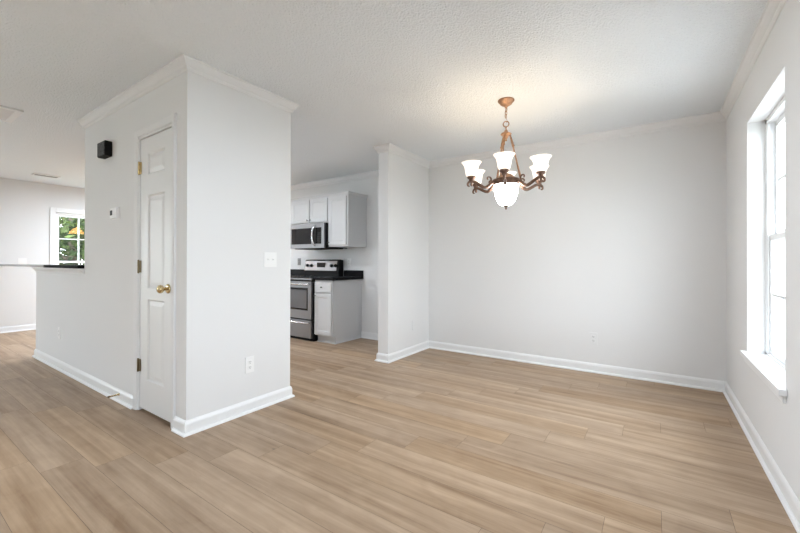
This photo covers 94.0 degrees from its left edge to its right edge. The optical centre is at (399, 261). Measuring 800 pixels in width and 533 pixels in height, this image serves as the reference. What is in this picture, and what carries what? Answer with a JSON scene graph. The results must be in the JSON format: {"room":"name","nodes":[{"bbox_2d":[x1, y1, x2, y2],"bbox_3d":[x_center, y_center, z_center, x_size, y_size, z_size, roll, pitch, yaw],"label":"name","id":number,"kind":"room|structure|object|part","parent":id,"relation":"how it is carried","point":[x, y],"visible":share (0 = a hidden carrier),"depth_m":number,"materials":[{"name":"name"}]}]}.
{"room":"empty dining room","nodes":[
{"label":"empty dining room","id":0,"kind":"room"},
{"bbox_2d":[0,177,84,326],"bbox_3d":[-6.862,-0.098,5.096,0.140,2.440,7.881,0,0,34],"label":"wall","id":1,"kind":"structure","parent":0,"point":[25,206],"depth_m":6.07,"materials":[{"name":"white paint"}]},
{"bbox_2d":[18,258,26,263],"bbox_3d":[-6.122,0.002,6.049,0.006,0.110,0.100,0,0,34],"label":"switch plate","id":2,"kind":"object","parent":1,"relation":"attached to","point":[20,260],"visible":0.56,"depth_m":6.05,"materials":[{"name":"white plastic"}]},
{"bbox_2d":[50,207,84,264],"bbox_3d":[-5.675,0.011,6.803,0.136,1.848,1.092,0,0,34],"label":"window","id":3,"kind":"structure","parent":1,"relation":"in","point":[54,216],"depth_m":6.44,"materials":[{"name":"white plastic"}]},
{"bbox_3d":[-5.713,-0.391,6.831,0.024,0.840,0.888,0,0,34],"label":"sash","id":4,"kind":"part","parent":3,"relation":"part of","materials":[{"name":"white plastic"}]},
{"bbox_3d":[-5.691,0.413,6.812,0.024,0.840,0.888,0,0,34],"label":"sash","id":5,"kind":"part","parent":3,"relation":"part of","materials":[{"name":"white plastic"}]},
{"bbox_2d":[36,71,290,420],"bbox_3d":[-2.607,-0.093,3.760,3.534,2.440,0.834,0,0,34],"label":"wall","id":6,"kind":"structure","parent":0,"point":[233,194],"depth_m":2.84,"materials":[{"name":"white paint"}]},
{"bbox_2d":[0,264,42,266],"bbox_3d":[-5.062,0.054,4.976,2.968,0.025,0.182,0,0,34],"label":"bar","id":7,"kind":"object","parent":6,"relation":"on","point":[18,265],"visible":0.7,"depth_m":4.74,"materials":[{"name":"grey laminate"}]},
{"bbox_2d":[31,267,83,273],"bbox_3d":[-3.614,0.097,3.999,1.669,0.055,0.164,0,0,34],"label":"trim","id":8,"kind":"structure","parent":6,"relation":"attached to","point":[37,269],"depth_m":3.84,"materials":[{"name":"white"}]},
{"bbox_2d":[43,265,83,268],"bbox_3d":[-3.334,0.054,3.900,1.095,0.029,0.352,0,0,34],"label":"bar","id":9,"kind":"object","parent":6,"relation":"on","point":[44,266],"visible":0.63,"depth_m":3.64,"materials":[{"name":"black stone"}]},
{"bbox_2d":[97,140,111,158],"bbox_3d":[-2.491,-0.940,3.145,0.164,0.124,0.057,0,0,34],"label":"box","id":10,"kind":"object","parent":6,"relation":"attached to","point":[104,148],"visible":1,"depth_m":3.11,"materials":[{"name":"black plastic"}]},
{"bbox_2d":[97,141,104,156],"bbox_3d":[-2.505,-0.940,3.124,0.152,0.114,0.007,0,0,34],"label":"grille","id":11,"kind":"object","parent":10,"relation":"attached to","point":[100,146],"depth_m":3.12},
{"bbox_2d":[110,207,119,219],"bbox_3d":[-2.345,-0.393,3.057,0.136,0.100,0.032,0,0,34],"label":"thermostat","id":12,"kind":"object","parent":6,"relation":"attached to","point":[114,212],"visible":1,"depth_m":3.03,"materials":[{"name":"white plastic"}]},
{"bbox_2d":[133,113,176,428],"bbox_3d":[-1.747,0.068,2.701,0.639,2.115,0.182,0,0,34],"label":"door","id":13,"kind":"structure","parent":6,"relation":"in","point":[155,153],"depth_m":2.69,"materials":[{"name":"white paint"}]},
{"bbox_3d":[-1.621,0.190,2.542,0.058,0.058,0.060,0,0,34],"label":"knob","id":14,"kind":"part","parent":13,"relation":"part of","materials":[{"name":"gold metal"}]},
{"bbox_2d":[77,53,298,128],"bbox_3d":[-1.930,-1.275,3.303,1.993,0.076,0.928,0,0,34],"label":"trim","id":15,"kind":"structure","parent":6,"relation":"attached to","point":[183,63],"depth_m":2.73,"materials":[{"name":"white paint"}]},
{"bbox_2d":[245,356,253,373],"bbox_3d":[-1.124,0.774,2.790,0.009,0.118,0.072,0,0,34],"label":"outlet","id":16,"kind":"object","parent":6,"relation":"attached to","point":[249,361],"visible":1,"depth_m":2.79,"materials":[{"name":"white plastic"}]},
{"bbox_2d":[264,252,276,266],"bbox_3d":[-1.018,-0.013,2.938,0.017,0.116,0.116,0,0,34],"label":"light switch","id":17,"kind":"object","parent":6,"relation":"attached to","point":[270,258],"visible":1,"depth_m":2.94,"materials":[{"name":"white plastic"}]},
{"bbox_2d":[0,324,799,532],"bbox_3d":[-3.095,1.075,2.519,8.987,0.092,7.881,0,0,34],"label":"baseboard","id":18,"kind":"structure","parent":6,"relation":"attached to","point":[786,495],"depth_m":3.25,"materials":[{"name":"white"}]},
{"bbox_2d":[0,0,767,187],"bbox_3d":[-3.081,-1.393,2.522,9.287,0.150,8.161,0,0,34],"label":"ceiling","id":19,"kind":"structure","parent":0,"point":[427,79],"depth_m":2.49,"materials":[{"name":"white paint"}]},
{"bbox_2d":[0,105,23,122],"bbox_3d":[-3.628,-1.309,3.156,0.450,0.016,0.552,0,0,34],"label":"ceiling vent","id":20,"kind":"object","parent":19,"relation":"in","point":[7,114],"visible":1,"depth_m":3.30,"materials":[{"name":"white"}]},
{"bbox_2d":[31,173,60,178],"bbox_3d":[-5.394,-1.304,5.686,0.160,0.016,0.300,0,0,34],"label":"ceiling vent","id":21,"kind":"object","parent":19,"relation":"in","point":[35,174],"visible":1,"depth_m":5.66,"materials":[{"name":"white metal"}]},
{"bbox_2d":[462,97,551,209],"bbox_3d":[0.861,-0.863,3.029,0.672,0.891,0.752,0,0,18],"label":"chandelier","id":22,"kind":"object","parent":19,"relation":"hanging from","point":[505,186],"visible":1,"depth_m":2.95,"materials":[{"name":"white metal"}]},
{"bbox_3d":[0.569,-0.729,2.969,0.156,0.114,0.156,0,0,-12],"label":"lamp shade","id":23,"kind":"part","parent":22,"relation":"part of","materials":[{"name":"white glass"}]},
{"bbox_3d":[0.663,-0.728,3.251,0.156,0.114,0.156,0,0,-42],"label":"lamp shade","id":24,"kind":"part","parent":22,"relation":"part of","materials":[{"name":"white glass"}]},
{"bbox_3d":[0.648,-0.632,2.985,0.240,0.106,0.025,0,0,-12],"label":"arm","id":25,"kind":"part","parent":22,"relation":"part of","materials":[{"name":"brown metal"}]},
{"bbox_3d":[0.717,-0.631,3.191,0.025,0.106,0.240,0,0,-42],"label":"arm","id":26,"kind":"part","parent":22,"relation":"part of","materials":[{"name":"brown metal"}]},
{"bbox_3d":[0.832,-0.849,3.097,0.023,0.366,0.098,0,0,-22],"label":"support rod","id":27,"kind":"part","parent":22,"relation":"part of","materials":[{"name":"orange metal"}]},
{"bbox_3d":[0.817,-0.850,2.970,0.024,0.366,0.098,0,0,38],"label":"support rod","id":28,"kind":"part","parent":22,"relation":"part of","materials":[{"name":"orange metal"}]},
{"bbox_3d":[0.767,-0.730,2.746,0.156,0.114,0.156,0,0,18],"label":"lamp shade","id":29,"kind":"part","parent":22,"relation":"part of","materials":[{"name":"white glass"}]},
{"bbox_3d":[0.792,-0.632,2.822,0.025,0.106,0.240,0,0,18],"label":"arm","id":30,"kind":"part","parent":22,"relation":"part of","materials":[{"name":"brown metal"}]},
{"bbox_3d":[0.861,-0.536,3.028,0.194,0.169,0.194,0,0,16],"label":"lamp shade","id":31,"kind":"part","parent":22,"relation":"part of","materials":[{"name":"white glass"}]},
{"bbox_3d":[0.955,-0.727,3.312,0.156,0.114,0.156,0,0,18],"label":"lamp shade","id":32,"kind":"part","parent":22,"relation":"part of","materials":[{"name":"white glass"}]},
{"bbox_3d":[0.935,-0.849,3.022,0.098,0.366,0.023,0,0,3],"label":"support rod","id":33,"kind":"part","parent":22,"relation":"part of","materials":[{"name":"orange metal"}]},
{"bbox_3d":[1.074,-0.630,3.072,0.240,0.106,0.025,0,0,-12],"label":"arm","id":34,"kind":"part","parent":22,"relation":"part of","materials":[{"name":"brown metal"}]},
{"bbox_3d":[1.005,-0.631,2.866,0.025,0.106,0.240,0,0,-42],"label":"arm","id":35,"kind":"part","parent":22,"relation":"part of","materials":[{"name":"brown metal"}]},
{"bbox_3d":[1.153,-0.728,3.089,0.156,0.114,0.156,0,0,-12],"label":"lamp shade","id":36,"kind":"part","parent":22,"relation":"part of","materials":[{"name":"white glass"}]},
{"bbox_3d":[1.059,-0.729,2.806,0.156,0.114,0.156,0,0,-42],"label":"lamp shade","id":37,"kind":"part","parent":22,"relation":"part of","materials":[{"name":"white glass"}]},
{"bbox_2d":[0,330,796,532],"bbox_3d":[-3.087,1.196,2.513,9.287,0.150,8.161,0,0,34],"label":"floor","id":38,"kind":"structure","parent":0,"point":[430,440],"depth_m":2.15,"materials":[{"name":"wood"}]},
{"bbox_2d":[290,259,342,340],"bbox_3d":[-1.382,0.554,5.678,0.760,1.165,0.684,0,0,34],"label":"range","id":39,"kind":"object","parent":38,"relation":"on","point":[302,288],"visible":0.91,"depth_m":5.40,"materials":[{"name":"silver metal"}]},
{"bbox_3d":[-1.562,0.327,5.422,0.672,0.022,0.056,0,0,34],"label":"handle","id":40,"kind":"part","parent":39,"relation":"part of","materials":[{"name":"silver metal"}]},
{"bbox_3d":[-1.542,0.555,5.458,0.732,0.530,0.032,0,0,34],"label":"oven door","id":41,"kind":"part","parent":39,"relation":"part of","materials":[{"name":"silver metal"}]},
{"bbox_3d":[-1.539,0.255,5.461,0.735,0.024,0.022,0,0,34],"label":"trim","id":42,"kind":"part","parent":39,"relation":"part of","materials":[{"name":"silver metal"}]},
{"bbox_3d":[-1.543,0.967,5.456,0.732,0.247,0.032,0,0,34],"label":"drawer","id":43,"kind":"part","parent":39,"relation":"part of","materials":[{"name":"silver metal"}]},
{"bbox_2d":[290,275,334,277],"bbox_3d":[-1.386,0.236,5.671,0.760,0.014,0.554,0,0,34],"label":"cooktop","id":44,"kind":"object","parent":39,"relation":"in","point":[303,276],"depth_m":5.63,"materials":[{"name":"black glass"}]},
{"bbox_3d":[-1.258,0.070,5.891,0.705,0.150,0.031,0,0,34],"label":"control panel","id":45,"kind":"part","parent":39,"relation":"part of","materials":[{"name":"silver metal"}]},
{"bbox_2d":[314,279,361,343],"bbox_3d":[-0.893,0.700,5.393,0.355,0.872,0.655,0,0,34],"label":"base cabinet","id":46,"kind":"object","parent":38,"relation":"on","point":[338,303],"visible":1,"depth_m":5.21,"materials":[{"name":"grey paint"}]},
{"bbox_3d":[-1.065,0.731,5.157,0.317,0.572,0.018,0,0,34],"label":"door","id":47,"kind":"part","parent":46,"relation":"part of","materials":[{"name":"grey paint"}]},
{"bbox_3d":[-1.064,0.360,5.158,0.317,0.140,0.018,0,0,34],"label":"drawer","id":48,"kind":"part","parent":46,"relation":"part of","materials":[{"name":"grey paint"}]},
{"bbox_2d":[313,270,363,280],"bbox_3d":[-0.879,0.200,5.395,0.381,0.127,0.638,0,0,34],"label":"countertop","id":49,"kind":"structure","parent":46,"relation":"on","point":[348,274],"depth_m":5.54,"materials":[{"name":"black stone"}]},
{"bbox_3d":[-0.877,1.128,5.415,0.355,0.017,0.536,0,0,34],"label":"shoe molding","id":50,"kind":"part","parent":46,"relation":"part of","materials":[{"name":"grey paint"}]},
{"bbox_3d":[-2.039,0.701,6.174,0.871,0.872,0.653,0,0,34],"label":"base cabinet","id":51,"kind":"object","parent":38,"relation":"on","visible":0},
{"bbox_2d":[290,269,304,275],"bbox_3d":[-2.041,0.200,6.187,0.893,0.127,0.638,0,0,34],"label":"countertop","id":52,"kind":"structure","parent":51,"relation":"on","point":[293,272],"depth_m":6.33,"materials":[{"name":"black stone"}]},
{"bbox_2d":[378,152,428,353],"bbox_3d":[0.065,-0.084,4.591,0.140,2.440,0.906,0,0,34],"label":"wall","id":53,"kind":"structure","parent":0,"point":[403,184],"depth_m":4.42,"materials":[{"name":"white paint"}]},
{"bbox_2d":[290,121,726,380],"bbox_3d":[-0.823,-0.082,5.830,9.287,2.440,0.140,0,0,34],"label":"wall","id":54,"kind":"structure","parent":0,"point":[623,241],"depth_m":3.84,"materials":[{"name":"white paint"}]},
{"bbox_2d":[291,194,328,224],"bbox_3d":[-1.292,-0.766,5.798,0.869,0.413,0.447,0,0,34],"label":"upper cabinet","id":55,"kind":"object","parent":54,"relation":"attached to","point":[311,209],"visible":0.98,"depth_m":5.61,"materials":[{"name":"grey paint"}]},
{"bbox_3d":[-1.528,-0.749,5.733,0.392,0.338,0.018,0,0,34],"label":"door","id":56,"kind":"part","parent":55,"relation":"part of","materials":[{"name":"grey paint"}]},
{"bbox_3d":[-1.398,-0.957,5.643,0.869,0.034,0.022,0,0,34],"label":"cornice","id":57,"kind":"part","parent":55,"relation":"part of","materials":[{"name":"grey paint"}]},
{"bbox_2d":[290,222,346,249],"bbox_3d":[-1.271,-0.370,5.729,0.752,0.373,0.532,0,0,34],"label":"microwave","id":58,"kind":"object","parent":55,"relation":"attached to","point":[312,236],"visible":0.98,"depth_m":5.53,"materials":[{"name":"silver metal"}]},
{"bbox_3d":[-1.388,-0.376,5.568,0.740,0.363,0.030,0,0,34],"label":"door","id":59,"kind":"part","parent":58,"relation":"part of","materials":[{"name":"silver metal"}]},
{"bbox_3d":[-1.259,-0.376,5.432,0.069,0.317,0.028,0,0,-21],"label":"handle","id":60,"kind":"part","parent":58,"relation":"part of","materials":[{"name":"silver metal"}]},
{"bbox_3d":[-1.210,-0.373,5.437,0.193,0.238,0.009,0,0,34],"label":"control panel","id":61,"kind":"part","parent":58,"relation":"part of","materials":[{"name":"black ceramic"}]},
{"bbox_3d":[-1.202,-0.749,5.510,0.364,0.338,0.018,0,0,34],"label":"door","id":62,"kind":"part","parent":55,"relation":"part of","materials":[{"name":"grey paint"}]},
{"bbox_2d":[328,191,367,247],"bbox_3d":[-0.766,-0.591,5.438,0.397,0.764,0.447,0,0,34],"label":"upper cabinet","id":63,"kind":"object","parent":54,"relation":"attached to","point":[347,210],"visible":1,"depth_m":5.31,"materials":[{"name":"grey paint"}]},
{"bbox_3d":[-0.889,-0.576,5.295,0.339,0.684,0.018,0,0,34],"label":"door","id":64,"kind":"part","parent":63,"relation":"part of","materials":[{"name":"grey paint"}]},
{"bbox_3d":[-0.759,-0.956,5.450,0.397,0.034,0.423,0,0,34],"label":"cornice","id":65,"kind":"part","parent":63,"relation":"part of","materials":[{"name":"grey paint"}]},
{"bbox_2d":[347,258,350,265],"bbox_3d":[-0.779,0.016,5.709,0.072,0.118,0.009,0,0,34],"label":"outlet","id":66,"kind":"object","parent":54,"relation":"attached to","point":[348,259],"visible":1,"depth_m":5.71,"materials":[{"name":"white plastic"}]},
{"bbox_2d":[344,270,363,276],"bbox_3d":[-0.705,0.184,5.650,0.381,0.093,0.020,0,0,34],"label":"backsplash","id":67,"kind":"structure","parent":54,"relation":"attached to","point":[358,273],"depth_m":5.63,"materials":[{"name":"black stone"}]},
{"bbox_2d":[589,332,596,344],"bbox_3d":[1.981,0.792,3.821,0.072,0.118,0.009,0,0,34],"label":"outlet","id":68,"kind":"object","parent":54,"relation":"attached to","point":[592,336],"visible":1,"depth_m":3.82,"materials":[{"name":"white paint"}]},
{"bbox_2d":[726,0,799,500],"bbox_3d":[0.685,-0.099,-0.055,0.160,2.440,7.881,0,0,34],"label":"wall","id":69,"kind":"structure","parent":0,"point":[775,74],"depth_m":2.36,"materials":[{"name":"white paint"}]},
{"bbox_2d":[291,0,786,190],"bbox_3d":[-1.905,-1.281,1.718,6.117,0.076,7.881,0,0,34],"label":"trim","id":70,"kind":"structure","parent":69,"relation":"attached to","point":[772,10],"depth_m":3.58,"materials":[{"name":"white paint"}]},
{"bbox_2d":[740,96,787,403],"bbox_3d":[2.150,-0.129,2.115,0.197,1.611,0.977,0,0,34],"label":"window","id":71,"kind":"structure","parent":69,"relation":"in","point":[769,367],"depth_m":2.40,"materials":[{"name":"white plastic"}]},
{"bbox_3d":[2.117,0.624,2.134,0.122,0.030,0.977,0,0,34],"label":"sill","id":72,"kind":"part","parent":71,"relation":"part of","materials":[{"name":"white"}]},
{"bbox_3d":[2.190,0.213,2.086,0.024,0.770,0.831,0,0,34],"label":"sash","id":73,"kind":"part","parent":71,"relation":"part of","materials":[{"name":"white plastic"}]},
{"bbox_3d":[2.215,-0.521,2.073,0.024,0.770,0.831,0,0,34],"label":"sash","id":74,"kind":"part","parent":71,"relation":"part of","materials":[{"name":"white plastic"}]},
{"label":"outside","id":75,"kind":"structure","parent":0,"visible":0},
{"bbox_3d":[-0.003,1.519,-0.005,120.000,0.200,120.000,0,0,34],"label":"ground","id":76,"kind":"structure","parent":75,"visible":0},
{"bbox_2d":[59,217,84,264],"bbox_3d":[-7.877,-1.192,9.285,3.104,5.284,3.193,0,0,34],"label":"tree","id":77,"kind":"object","parent":76,"relation":"on","point":[69,230],"visible":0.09,"depth_m":8.63,"materials":[{"name":"green plant"}]}
]}

